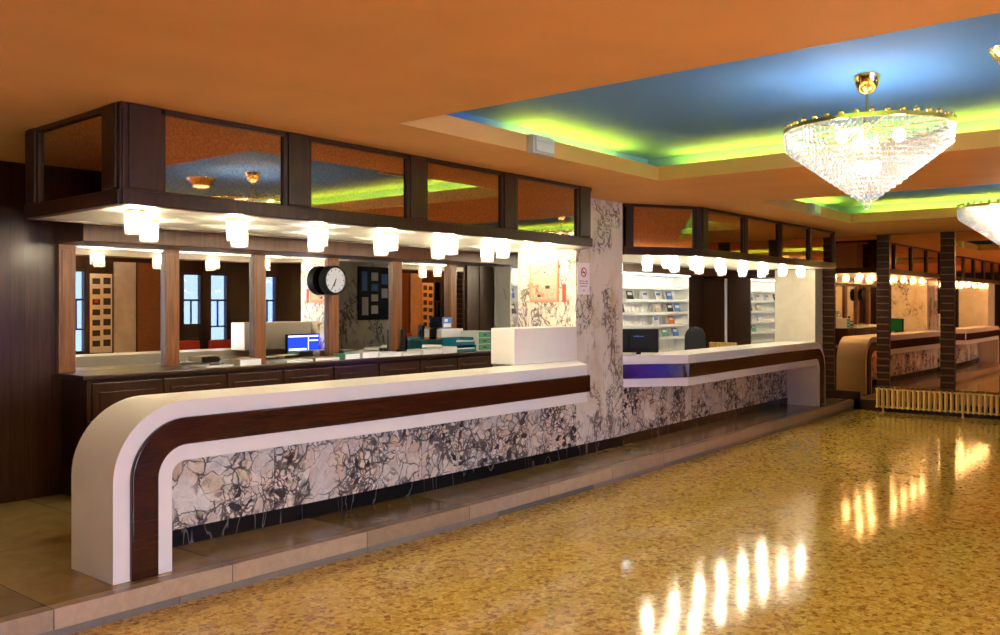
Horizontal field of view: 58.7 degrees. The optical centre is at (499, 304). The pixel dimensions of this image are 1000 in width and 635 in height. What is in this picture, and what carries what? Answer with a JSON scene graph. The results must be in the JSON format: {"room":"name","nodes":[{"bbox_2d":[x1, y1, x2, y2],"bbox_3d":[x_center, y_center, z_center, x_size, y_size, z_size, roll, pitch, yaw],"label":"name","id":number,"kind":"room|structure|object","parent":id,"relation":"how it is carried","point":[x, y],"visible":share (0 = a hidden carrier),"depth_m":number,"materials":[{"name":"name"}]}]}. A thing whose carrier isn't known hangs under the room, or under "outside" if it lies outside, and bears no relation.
{"room":"hotel lobby","nodes":[
{"label":"hotel lobby","id":0,"kind":"room"},
{"bbox_2d":[0,161,702,503],"bbox_3d":[-2.700,0.312,9.500,0.120,3.070,21.300,0,0,39],"label":"wall","id":1,"kind":"structure","parent":0,"point":[30,390],"depth_m":7.70,"materials":[{"name":"brown wood"}]},
{"bbox_2d":[56,244,75,372],"bbox_3d":[-3.867,0.029,7.923,0.065,1.143,0.150,0,0,39],"label":"wall post","id":2,"kind":"object","parent":1,"relation":"attached to","point":[65,253],"visible":1,"depth_m":7.89,"materials":[{"name":"brown wood"}]},
{"bbox_2d":[76,245,163,371],"bbox_3d":[-3.559,0.029,8.328,0.029,1.143,0.878,0,0,39],"label":"wall mirror","id":3,"kind":"object","parent":1,"relation":"attached to","point":[119,290],"visible":1,"depth_m":8.32,"materials":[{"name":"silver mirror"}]},
{"bbox_2d":[163,249,178,366],"bbox_3d":[-3.223,0.029,8.711,0.065,1.143,0.150,0,0,39],"label":"wall post","id":4,"kind":"object","parent":1,"relation":"attached to","point":[170,257],"visible":1,"depth_m":8.68,"materials":[{"name":"brown wood"}]},
{"bbox_2d":[179,250,252,365],"bbox_3d":[-2.915,0.029,9.117,0.029,1.143,0.878,0,0,39],"label":"wall mirror","id":5,"kind":"object","parent":1,"relation":"attached to","point":[215,288],"visible":0.98,"depth_m":9.10,"materials":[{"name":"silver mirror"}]},
{"bbox_2d":[252,254,265,360],"bbox_3d":[-2.579,0.029,9.499,0.065,1.143,0.150,0,0,39],"label":"wall post","id":6,"kind":"object","parent":1,"relation":"attached to","point":[258,260],"visible":0.89,"depth_m":9.47,"materials":[{"name":"brown wood"}]},
{"bbox_2d":[266,255,327,360],"bbox_3d":[-2.271,0.029,9.905,0.029,1.143,0.878,0,0,39],"label":"wall mirror","id":7,"kind":"object","parent":1,"relation":"attached to","point":[296,304],"visible":0.98,"depth_m":9.89,"materials":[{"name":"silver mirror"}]},
{"bbox_2d":[327,258,338,355],"bbox_3d":[-1.935,0.029,10.288,0.065,1.143,0.150,0,0,39],"label":"wall post","id":8,"kind":"object","parent":1,"relation":"attached to","point":[332,300],"visible":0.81,"depth_m":10.24,"materials":[{"name":"brown wood"}]},
{"bbox_2d":[319,265,346,294],"bbox_3d":[-1.912,-0.283,10.179,0.109,0.340,0.340,0,0,39],"label":"wall clock","id":9,"kind":"object","parent":8,"relation":"attached to","point":[332,279],"visible":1,"depth_m":10.13,"materials":[{"name":"black plastic"}]},
{"bbox_2d":[339,259,391,352],"bbox_3d":[-1.627,0.029,10.694,0.029,1.143,0.878,0,0,39],"label":"wall mirror","id":10,"kind":"object","parent":1,"relation":"attached to","point":[365,301],"visible":0.96,"depth_m":10.71,"materials":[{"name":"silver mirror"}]},
{"bbox_2d":[391,261,401,351],"bbox_3d":[-1.291,0.029,11.076,0.065,1.143,0.150,0,0,39],"label":"wall post","id":11,"kind":"object","parent":1,"relation":"attached to","point":[396,266],"visible":0.81,"depth_m":11.03,"materials":[{"name":"brown wood"}]},
{"bbox_2d":[402,262,447,348],"bbox_3d":[-0.983,0.029,11.482,0.029,1.143,0.878,0,0,39],"label":"wall mirror","id":12,"kind":"object","parent":1,"relation":"attached to","point":[424,285],"visible":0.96,"depth_m":11.48,"materials":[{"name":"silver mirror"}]},
{"bbox_2d":[447,264,456,327],"bbox_3d":[-0.647,0.029,11.865,0.065,1.143,0.150,0,0,39],"label":"wall post","id":13,"kind":"object","parent":1,"relation":"attached to","point":[451,268],"visible":0.53,"depth_m":11.83,"materials":[{"name":"brown wood"}]},
{"bbox_2d":[457,267,463,330],"bbox_3d":[-0.556,0.044,12.017,0.013,1.114,0.210,0,0,39],"label":"wall mirror","id":14,"kind":"object","parent":1,"relation":"attached to","point":[460,270],"visible":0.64,"depth_m":12.03,"materials":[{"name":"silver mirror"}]},
{"bbox_2d":[465,265,492,366],"bbox_3d":[-0.289,0.570,12.308,0.059,2.223,0.540,0,0,39],"label":"wall panel","id":15,"kind":"object","parent":1,"relation":"attached to","point":[478,279],"visible":0.44,"depth_m":12.27,"materials":[{"name":"brown wood"}]},
{"bbox_2d":[54,221,721,276],"bbox_3d":[0.166,-0.882,12.486,0.540,0.678,12.350,0,0,39],"label":"wall header","id":16,"kind":"structure","parent":0,"point":[64,232],"depth_m":9.02,"materials":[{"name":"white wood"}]},
{"bbox_2d":[517,266,690,276],"bbox_3d":[1.879,-0.532,14.411,0.080,0.022,5.100,0,0,39],"label":"strip light","id":17,"kind":"object","parent":16,"relation":"attached to","point":[517,266],"visible":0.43,"depth_m":15.32,"materials":[{"name":"grey"}]},
{"bbox_2d":[0,0,999,236],"bbox_3d":[2.436,-1.383,5.306,13.340,0.320,21.300,0,0,39],"label":"ceiling","id":18,"kind":"structure","parent":0,"point":[356,72],"depth_m":5.10,"materials":[{"name":"orange paint"}]},
{"bbox_2d":[24,101,592,263],"bbox_3d":[-1.080,-0.840,7.927,1.478,0.764,5.569,0,0,39],"label":"canopy","id":19,"kind":"object","parent":18,"relation":"hanging from","point":[188,172],"depth_m":6.36,"materials":[{"name":"brown wood"}]},
{"bbox_2d":[407,115,999,177],"bbox_3d":[2.494,-1.302,5.678,5.420,0.117,3.650,0,0,39],"label":"trim","id":20,"kind":"structure","parent":18,"relation":"attached to","point":[448,123],"depth_m":7.61,"materials":[{"name":"orange paint"}]},
{"bbox_2d":[527,134,555,157],"bbox_3d":[0.336,-1.283,7.162,0.097,0.150,0.280,0,0,39],"label":"emergency light","id":21,"kind":"object","parent":20,"relation":"attached to","point":[538,145],"visible":1,"depth_m":7.09,"materials":[{"name":"grey plastic"}]},
{"bbox_2d":[535,136,554,154],"bbox_3d":[0.361,-1.283,7.142,0.027,0.120,0.240,0,0,39],"label":"diffuser","id":22,"kind":"object","parent":21,"relation":"attached to","point":[543,145],"depth_m":7.12,"materials":[{"name":"white plastic"}]},
{"bbox_2d":[623,203,835,277],"bbox_3d":[3.123,-0.840,13.129,1.688,0.764,5.888,0,0,39],"label":"lamp canopy","id":23,"kind":"object","parent":18,"relation":"hanging from","point":[650,231],"depth_m":11.86,"materials":[{"name":"brown wood"}]},
{"bbox_2d":[783,72,956,209],"bbox_3d":[2.387,-1.056,5.784,1.041,0.874,1.041,0,0,34],"label":"crystal chandelier","id":24,"kind":"object","parent":18,"relation":"hanging from","point":[866,83],"visible":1,"depth_m":5.64,"materials":[{"name":"clear glass"}]},
{"bbox_2d":[858,128,861,160],"bbox_3d":[2.335,-1.036,5.766,0.024,0.215,0.024,0,0,39],"label":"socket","id":25,"kind":"object","parent":24,"relation":"attached to","point":[860,130],"depth_m":5.76,"materials":[{"name":"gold metal"}]},
{"bbox_2d":[863,131,866,162],"bbox_3d":[2.397,-1.036,5.838,0.024,0.215,0.024,0,0,39],"label":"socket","id":26,"kind":"object","parent":24,"relation":"attached to","point":[864,149],"depth_m":5.83,"materials":[{"name":"gold metal"}]},
{"bbox_2d":[874,128,877,160],"bbox_3d":[2.429,-1.036,5.748,0.024,0.215,0.024,0,0,39],"label":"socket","id":27,"kind":"object","parent":24,"relation":"attached to","point":[876,130],"depth_m":5.74,"materials":[{"name":"gold metal"}]},
{"bbox_2d":[765,199,999,220],"bbox_3d":[6.201,-1.302,10.216,5.420,0.117,3.530,0,0,39],"label":"trim","id":28,"kind":"structure","parent":18,"relation":"attached to","point":[949,211],"depth_m":12.60,"materials":[{"name":"orange paint"}]},
{"bbox_2d":[808,203,821,215],"bbox_3d":[4.220,-1.283,11.918,0.097,0.150,0.280,0,0,39],"label":"emergency light","id":29,"kind":"object","parent":28,"relation":"attached to","point":[814,209],"visible":1,"depth_m":11.83,"materials":[{"name":"grey plastic"}]},
{"bbox_2d":[813,204,820,213],"bbox_3d":[4.245,-1.283,11.898,0.027,0.120,0.240,0,0,39],"label":"diffuser","id":30,"kind":"object","parent":29,"relation":"attached to","point":[816,207],"depth_m":11.86,"materials":[{"name":"white plastic"}]},
{"bbox_2d":[956,199,999,244],"bbox_3d":[5.899,-1.056,10.353,1.041,0.874,1.041,0,0,14],"label":"crystal chandelier","id":31,"kind":"object","parent":18,"relation":"hanging from","point":[961,208],"visible":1,"depth_m":10.37,"materials":[{"name":"clear glass"}]},
{"bbox_2d":[988,44,999,64],"bbox_3d":[3.020,-1.441,5.152,0.340,0.104,0.340,0,0,39],"label":"ceiling light","id":32,"kind":"object","parent":18,"relation":"attached to","point":[994,52],"visible":1,"depth_m":5.16,"materials":[{"name":"gold metal"}]},
{"bbox_2d":[69,409,999,634],"bbox_3d":[3.574,1.907,4.376,10.400,0.120,21.300,0,0,39],"label":"floor","id":33,"kind":"structure","parent":0,"point":[854,521],"depth_m":6.45,"materials":[{"name":"stone"}]},
{"bbox_2d":[0,398,848,617],"bbox_3d":[-1.582,1.755,8.523,3.285,0.144,21.200,0,0,39],"label":"platform","id":34,"kind":"object","parent":33,"relation":"on","point":[36,572],"visible":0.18,"depth_m":6.72,"materials":[{"name":"stone"}]},
{"bbox_2d":[55,350,490,495],"bbox_3d":[-2.001,1.141,9.833,0.539,1.079,5.500,0,0,39],"label":"base cabinet","id":35,"kind":"object","parent":34,"relation":"on","point":[84,394],"visible":0.23,"depth_m":8.43,"materials":[{"name":"brown wood"}]},
{"bbox_2d":[55,350,490,380],"bbox_3d":[-2.001,0.622,9.833,0.539,0.040,5.500,0,0,39],"label":"countertop","id":36,"kind":"structure","parent":35,"relation":"on","point":[186,369],"depth_m":8.56,"materials":[{"name":"brown wood"}]},
{"bbox_2d":[190,364,233,367],"bbox_3d":[-2.829,0.596,8.741,0.240,0.012,0.340,0,0,34],"label":"paper stack","id":37,"kind":"object","parent":36,"relation":"on","point":[204,365],"visible":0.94,"depth_m":8.66,"materials":[{"name":"white paper"}]},
{"bbox_2d":[229,358,261,365],"bbox_3d":[-2.567,0.572,8.966,0.220,0.060,0.240,0,0,45],"label":"paper stack","id":38,"kind":"object","parent":36,"relation":"on","point":[236,361],"visible":0.92,"depth_m":8.89,"materials":[{"name":"white paper"}]},
{"bbox_2d":[271,358,312,362],"bbox_3d":[-2.215,0.592,9.492,0.250,0.020,0.360,0,0,36],"label":"paper stack","id":39,"kind":"object","parent":36,"relation":"on","point":[293,359],"visible":1,"depth_m":9.42,"materials":[{"name":"white paper"}]},
{"bbox_2d":[305,356,339,360],"bbox_3d":[-1.953,0.587,9.781,0.300,0.030,0.240,0,0,-39],"label":"paper stack","id":40,"kind":"object","parent":36,"relation":"on","point":[317,358],"visible":0.88,"depth_m":9.70,"materials":[{"name":"white paper"}]},
{"bbox_2d":[333,353,359,359],"bbox_3d":[-1.714,0.572,9.947,0.200,0.060,0.220,0,0,39],"label":"paper stack","id":41,"kind":"object","parent":36,"relation":"on","point":[344,356],"visible":0.92,"depth_m":9.89,"materials":[{"name":"white paper"}]},
{"bbox_2d":[344,351,379,357],"bbox_3d":[-1.586,0.569,10.230,0.280,0.065,0.320,0,0,31],"label":"paper stack","id":42,"kind":"object","parent":36,"relation":"on","point":[363,354],"visible":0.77,"depth_m":10.15,"materials":[{"name":"white paper"}]},
{"bbox_2d":[378,351,400,356],"bbox_3d":[-1.365,0.577,10.437,0.260,0.050,0.320,0,0,45],"label":"paper stack","id":43,"kind":"object","parent":36,"relation":"on","point":[382,353],"visible":0.64,"depth_m":10.35,"materials":[{"name":"white paper"}]},
{"bbox_2d":[396,329,406,351],"bbox_3d":[-1.199,0.452,11.037,0.140,0.300,0.120,0,0,39],"label":"desk phone","id":44,"kind":"object","parent":36,"relation":"on","point":[402,330],"visible":0.73,"depth_m":11.00,"materials":[{"name":"black plastic"}]},
{"bbox_2d":[400,351,419,355],"bbox_3d":[-1.151,0.584,10.701,0.260,0.035,0.340,0,0,34],"label":"paper stack","id":45,"kind":"object","parent":36,"relation":"on","point":[403,353],"visible":0.65,"depth_m":10.61,"materials":[{"name":"white paper"}]},
{"bbox_2d":[407,348,440,354],"bbox_3d":[-0.920,0.572,10.951,0.280,0.060,0.360,0,0,39],"label":"paper stack","id":46,"kind":"object","parent":36,"relation":"on","point":[426,351],"visible":0.85,"depth_m":10.82,"materials":[{"name":"white paper"}]},
{"bbox_2d":[407,339,442,348],"bbox_3d":[-0.951,0.521,11.261,0.260,0.160,0.380,0,0,39],"label":"tray","id":47,"kind":"object","parent":36,"relation":"on","point":[422,343],"visible":0.46,"depth_m":11.18,"materials":[{"name":"teal plastic"}]},
{"bbox_2d":[427,346,456,353],"bbox_3d":[-0.727,0.561,11.156,0.260,0.080,0.300,0,0,34],"label":"paper stack","id":48,"kind":"object","parent":36,"relation":"on","point":[444,349],"visible":0.77,"depth_m":11.08,"materials":[{"name":"white paper"}]},
{"bbox_2d":[436,328,462,339],"bbox_3d":[-0.658,0.457,11.706,0.094,0.290,0.424,0,0,39],"label":"box","id":49,"kind":"object","parent":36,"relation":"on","point":[454,332],"visible":0.47,"depth_m":11.63,"materials":[{"name":"white paper"}]},
{"bbox_2d":[441,317,451,328],"bbox_3d":[-0.706,0.236,11.667,0.036,0.149,0.180,0,0,39],"label":"stand","id":50,"kind":"object","parent":49,"relation":"on","point":[446,321],"visible":1,"depth_m":11.65,"materials":[{"name":"blue paper"}]},
{"bbox_2d":[444,319,450,326],"bbox_3d":[-0.692,0.236,11.656,0.002,0.110,0.140,0,0,39],"label":"print","id":51,"kind":"object","parent":50,"relation":"attached to","point":[447,322],"depth_m":11.66,"materials":[{"name":"white paper"}]},
{"bbox_2d":[443,345,475,351],"bbox_3d":[-0.539,0.561,11.544,0.260,0.080,0.400,0,0,39],"label":"tray","id":52,"kind":"object","parent":36,"relation":"on","point":[465,348],"visible":0.5,"depth_m":11.56,"materials":[{"name":"teal plastic"}]},
{"bbox_2d":[440,337,474,345],"bbox_3d":[-0.547,0.470,11.550,0.260,0.100,0.400,0,0,36],"label":"tray","id":53,"kind":"object","parent":52,"relation":"on","point":[447,341],"visible":0.89,"depth_m":11.43,"materials":[{"name":"teal plastic"}]},
{"bbox_2d":[461,330,490,350],"bbox_3d":[-0.315,0.471,11.787,0.320,0.260,0.260,0,0,39],"label":"drawer box","id":54,"kind":"object","parent":36,"relation":"on","point":[482,339],"visible":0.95,"depth_m":11.68,"materials":[{"name":"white plastic"}]},
{"bbox_2d":[71,360,589,584],"bbox_3d":[-0.699,1.146,7.598,0.612,1.070,5.576,0,0,40],"label":"countertop","id":55,"kind":"structure","parent":34,"relation":"on","point":[124,461],"depth_m":5.88,"materials":[{"name":"beige laminate"}]},
{"bbox_2d":[491,326,576,364],"bbox_3d":[0.380,0.423,9.515,0.310,0.373,1.120,0,0,39],"label":"screen","id":56,"kind":"object","parent":55,"relation":"on","point":[540,344],"visible":1,"depth_m":9.23,"materials":[{"name":"beige laminate"}]},
{"bbox_2d":[172,404,576,546],"bbox_3d":[-0.821,1.296,7.911,0.117,0.770,5.178,0,0,40],"label":"marble","id":57,"kind":"object","parent":34,"relation":"on","point":[217,496],"visible":0.77,"depth_m":7.34},
{"bbox_2d":[0,400,853,634],"bbox_3d":[-0.366,1.738,7.530,0.295,0.114,21.200,0,0,39],"label":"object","id":58,"kind":"structure","parent":34,"relation":"attached to","point":[41,620],"depth_m":6.34,"materials":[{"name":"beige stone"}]},
{"bbox_2d":[38,407,852,634],"bbox_3d":[-0.374,1.821,7.536,0.285,0.052,21.200,0,0,39],"label":"step riser","id":59,"kind":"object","parent":34,"relation":"attached to","point":[104,620],"depth_m":6.54,"materials":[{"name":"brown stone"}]},
{"bbox_2d":[518,198,623,455],"bbox_3d":[0.844,0.229,10.538,0.835,2.904,1.010,0,0,39],"label":"marble wall","id":60,"kind":"structure","parent":34,"relation":"on","point":[597,316],"depth_m":10.28,"materials":[{"name":"stone"}]},
{"bbox_2d":[530,260,558,301],"bbox_3d":[0.501,-0.273,10.162,0.400,0.480,0.026,0,0,39],"label":"framed map","id":61,"kind":"object","parent":60,"relation":"attached to","point":[544,275],"visible":0.89,"depth_m":10.14,"materials":[{"name":"brown paper"}]},
{"bbox_2d":[562,284,565,301],"bbox_3d":[0.721,-0.133,9.996,0.050,0.200,0.004,0,0,39],"label":"notice sheet","id":62,"kind":"object","parent":60,"relation":"attached to","point":[563,285],"visible":1,"depth_m":9.99,"materials":[{"name":"red paper"}]},
{"bbox_2d":[577,263,589,294],"bbox_3d":[0.941,-0.295,10.006,0.009,0.355,0.240,0,0,39],"label":"notice","id":63,"kind":"object","parent":60,"relation":"attached to","point":[583,269],"visible":1,"depth_m":10.00,"materials":[{"name":"white paper"}]},
{"bbox_2d":[493,266,688,366],"bbox_3d":[1.708,0.571,14.538,0.328,2.220,5.320,0,0,39],"label":"brochure rack","id":64,"kind":"object","parent":34,"relation":"on","point":[638,313],"visible":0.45,"depth_m":15.57,"materials":[{"name":"white"}]},
{"bbox_2d":[512,304,516,313],"bbox_3d":[0.149,0.068,12.557,0.076,0.170,0.200,0,0,39],"label":"stack","id":65,"kind":"object","parent":64,"relation":"in","point":[513,305],"visible":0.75,"depth_m":12.59,"materials":[{"name":"grey paper"}]},
{"bbox_2d":[512,282,688,290],"bbox_3d":[1.718,-0.293,14.529,0.300,0.050,5.260,0,0,39],"label":"shelf","id":66,"kind":"object","parent":64,"relation":"attached to","point":[626,286],"depth_m":15.68,"materials":[{"name":"white wood"}]},
{"bbox_2d":[512,298,688,301],"bbox_3d":[1.718,-0.073,14.529,0.300,0.050,5.260,0,0,39],"label":"shelf","id":67,"kind":"object","parent":64,"relation":"attached to","point":[513,299],"depth_m":15.52,"materials":[{"name":"white wood"}]},
{"bbox_2d":[512,312,688,316],"bbox_3d":[1.718,0.147,14.529,0.300,0.050,5.260,0,0,39],"label":"shelf","id":68,"kind":"object","parent":64,"relation":"attached to","point":[625,314],"depth_m":15.68,"materials":[{"name":"white wood"}]},
{"bbox_2d":[625,291,633,298],"bbox_3d":[2.193,-0.152,15.059,0.076,0.170,0.200,0,0,39],"label":"stack","id":69,"kind":"object","parent":64,"relation":"in","point":[629,295],"visible":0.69,"depth_m":15.03,"materials":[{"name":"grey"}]},
{"bbox_2d":[640,291,648,298],"bbox_3d":[2.509,-0.152,15.446,0.076,0.170,0.200,0,0,39],"label":"stack","id":70,"kind":"object","parent":64,"relation":"in","point":[644,295],"visible":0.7,"depth_m":15.42,"materials":[{"name":"white paper"}]},
{"bbox_2d":[623,347,684,354],"bbox_3d":[1.718,0.807,14.529,0.300,0.050,5.260,0,0,39],"label":"shelf","id":71,"kind":"object","parent":64,"relation":"attached to","point":[661,349],"depth_m":15.84,"materials":[{"name":"white"}]},
{"bbox_2d":[651,316,659,324],"bbox_3d":[2.762,0.288,15.756,0.076,0.170,0.200,0,0,39],"label":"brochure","id":72,"kind":"object","parent":64,"relation":"in","point":[655,319],"visible":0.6,"depth_m":15.72,"materials":[{"name":"white paper"}]},
{"bbox_2d":[623,323,688,328],"bbox_3d":[1.718,0.367,14.529,0.300,0.050,5.260,0,0,39],"label":"shelf","id":73,"kind":"object","parent":64,"relation":"attached to","point":[625,325],"depth_m":15.78,"materials":[{"name":"white wood"}]},
{"bbox_2d":[653,304,661,311],"bbox_3d":[2.794,0.068,15.794,0.076,0.170,0.200,0,0,39],"label":"stack","id":74,"kind":"object","parent":64,"relation":"in","point":[656,307],"visible":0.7,"depth_m":15.76,"materials":[{"name":"beige paper"}]},
{"bbox_2d":[653,292,661,298],"bbox_3d":[2.806,-0.152,15.810,0.076,0.170,0.200,0,0,39],"label":"stack","id":75,"kind":"object","parent":64,"relation":"in","point":[657,295],"visible":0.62,"depth_m":15.78,"materials":[{"name":"white paper"}]},
{"bbox_2d":[660,328,667,336],"bbox_3d":[2.952,0.508,15.988,0.076,0.170,0.200,0,0,39],"label":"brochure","id":76,"kind":"object","parent":64,"relation":"in","point":[663,331],"visible":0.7,"depth_m":15.95,"materials":[{"name":"green paper"}]},
{"bbox_2d":[664,292,672,299],"bbox_3d":[3.059,-0.152,16.120,0.076,0.170,0.200,0,0,39],"label":"stack","id":77,"kind":"object","parent":64,"relation":"in","point":[668,295],"visible":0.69,"depth_m":16.09,"materials":[{"name":"blue paper"}]},
{"bbox_2d":[665,304,673,311],"bbox_3d":[3.078,0.068,16.143,0.076,0.170,0.200,0,0,39],"label":"stack","id":78,"kind":"object","parent":64,"relation":"in","point":[669,308],"visible":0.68,"depth_m":16.11,"materials":[{"name":"grey paper"}]},
{"bbox_2d":[667,316,674,323],"bbox_3d":[3.110,0.288,16.182,0.076,0.170,0.200,0,0,39],"label":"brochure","id":79,"kind":"object","parent":64,"relation":"in","point":[670,319],"visible":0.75,"depth_m":16.15,"materials":[{"name":"orange paper"}]},
{"bbox_2d":[659,336,684,339],"bbox_3d":[1.718,0.587,14.529,0.300,0.050,5.260,0,0,39],"label":"shelf","id":80,"kind":"object","parent":64,"relation":"attached to","point":[668,337],"depth_m":16.09,"materials":[{"name":"white wood"}]},
{"bbox_2d":[671,328,678,335],"bbox_3d":[3.205,0.508,16.298,0.076,0.170,0.200,0,0,39],"label":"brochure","id":81,"kind":"object","parent":64,"relation":"in","point":[674,331],"visible":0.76,"depth_m":16.27,"materials":[{"name":"blue paper"}]},
{"bbox_2d":[672,304,680,311],"bbox_3d":[3.249,0.068,16.352,0.076,0.170,0.200,0,0,39],"label":"stack","id":82,"kind":"object","parent":64,"relation":"in","point":[676,308],"visible":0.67,"depth_m":16.32,"materials":[{"name":"blue paper"}]},
{"bbox_2d":[684,327,705,349],"bbox_3d":[3.033,1.013,14.481,0.527,1.332,0.570,0,0,-21],"label":"office chair","id":83,"kind":"object","parent":34,"relation":"on","point":[695,338],"visible":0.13,"depth_m":14.23,"materials":[{"name":"black fabric"}]},
{"bbox_2d":[623,370,786,444],"bbox_3d":[3.148,1.296,12.899,0.076,0.770,5.580,0,0,38],"label":"marble","id":84,"kind":"object","parent":34,"relation":"on","point":[648,412],"visible":0.79,"depth_m":12.23},
{"bbox_2d":[709,342,736,347],"bbox_3d":[4.285,1.002,17.094,0.560,0.572,0.142,0,0,39],"label":"radiator","id":85,"kind":"object","parent":34,"relation":"on","point":[711,344],"visible":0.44,"depth_m":17.10,"materials":[{"name":"beige metal"}]},
{"bbox_2d":[623,341,824,405],"bbox_3d":[3.498,1.146,12.857,0.582,1.070,5.936,0,0,38],"label":"countertop","id":86,"kind":"structure","parent":34,"relation":"on","point":[804,362],"depth_m":12.21,"materials":[{"name":"beige laminate"}]},
{"bbox_2d":[775,269,822,348],"bbox_3d":[5.454,0.229,16.210,0.740,2.904,0.430,0,0,39],"label":"column","id":87,"kind":"structure","parent":34,"relation":"on","point":[798,301],"depth_m":16.02,"materials":[{"name":"white paint"}]},
{"bbox_3d":[2.855,1.264,13.162,0.570,0.834,5.200,0,0,39],"label":"reception desk","id":88,"kind":"object","parent":34,"relation":"on","visible":0},
{"bbox_2d":[623,329,658,353],"bbox_3d":[1.833,0.582,11.761,0.530,0.529,0.170,0,0,0],"label":"computer monitor","id":89,"kind":"object","parent":88,"relation":"on","point":[638,341],"visible":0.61,"depth_m":11.75,"materials":[{"name":"black plastic"}]},
{"bbox_2d":[875,387,999,417],"bbox_3d":[7.556,1.635,14.513,2.739,0.419,0.142,0,0,39],"label":"radiator","id":90,"kind":"object","parent":33,"relation":"on","point":[878,389],"visible":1,"depth_m":14.73,"materials":[{"name":"beige metal"}]},
{"bbox_2d":[703,229,999,407],"bbox_3d":[9.195,0.312,13.503,13.240,3.070,0.150,0,0,39],"label":"mirror","id":91,"kind":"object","parent":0,"point":[915,260],"depth_m":15.12,"materials":[{"name":"brown"}]},
{"bbox_2d":[703,279,726,347],"bbox_3d":[4.225,0.584,17.452,0.505,2.194,0.078,0,0,39],"label":"door","id":92,"kind":"structure","parent":91,"relation":"in","point":[714,290],"depth_m":17.43,"materials":[{"name":"brown wood"}]},
{"bbox_2d":[727,278,747,344],"bbox_3d":[4.598,0.584,17.154,0.420,2.194,0.068,0,0,39],"label":"door","id":93,"kind":"structure","parent":91,"relation":"attached to","point":[737,288],"depth_m":17.13,"materials":[{"name":"brown wood"}]},
{"bbox_2d":[748,274,774,343],"bbox_3d":[5.022,0.554,16.812,0.670,2.254,0.055,0,0,39],"label":"brochure rack","id":94,"kind":"object","parent":91,"relation":"attached to","point":[761,291],"visible":0.38,"depth_m":16.86,"materials":[{"name":"silver metal"}]},
{"bbox_2d":[822,269,834,389],"bbox_3d":[5.929,0.153,16.041,0.210,2.745,0.050,0,0,39],"label":"mosaic strip","id":95,"kind":"object","parent":91,"relation":"attached to","point":[828,278],"visible":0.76,"depth_m":16.02,"materials":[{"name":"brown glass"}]},
{"bbox_2d":[876,234,889,399],"bbox_3d":[6.657,0.218,15.447,0.210,2.874,0.050,0,0,39],"label":"mosaic strip","id":96,"kind":"object","parent":91,"relation":"attached to","point":[883,241],"visible":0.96,"depth_m":15.43,"materials":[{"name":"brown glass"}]},
{"bbox_2d":[825,389,999,419],"bbox_3d":[10.007,1.687,12.743,10.620,0.320,0.060,0,0,39],"label":"baseboard","id":97,"kind":"structure","parent":91,"relation":"attached to","point":[865,404],"depth_m":15.37,"materials":[{"name":"brown wood"}]},
{"bbox_2d":[940,231,954,404],"bbox_3d":[7.451,0.218,14.799,0.220,2.874,0.050,0,0,39],"label":"mosaic strip","id":98,"kind":"object","parent":91,"relation":"attached to","point":[947,239],"visible":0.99,"depth_m":14.78,"materials":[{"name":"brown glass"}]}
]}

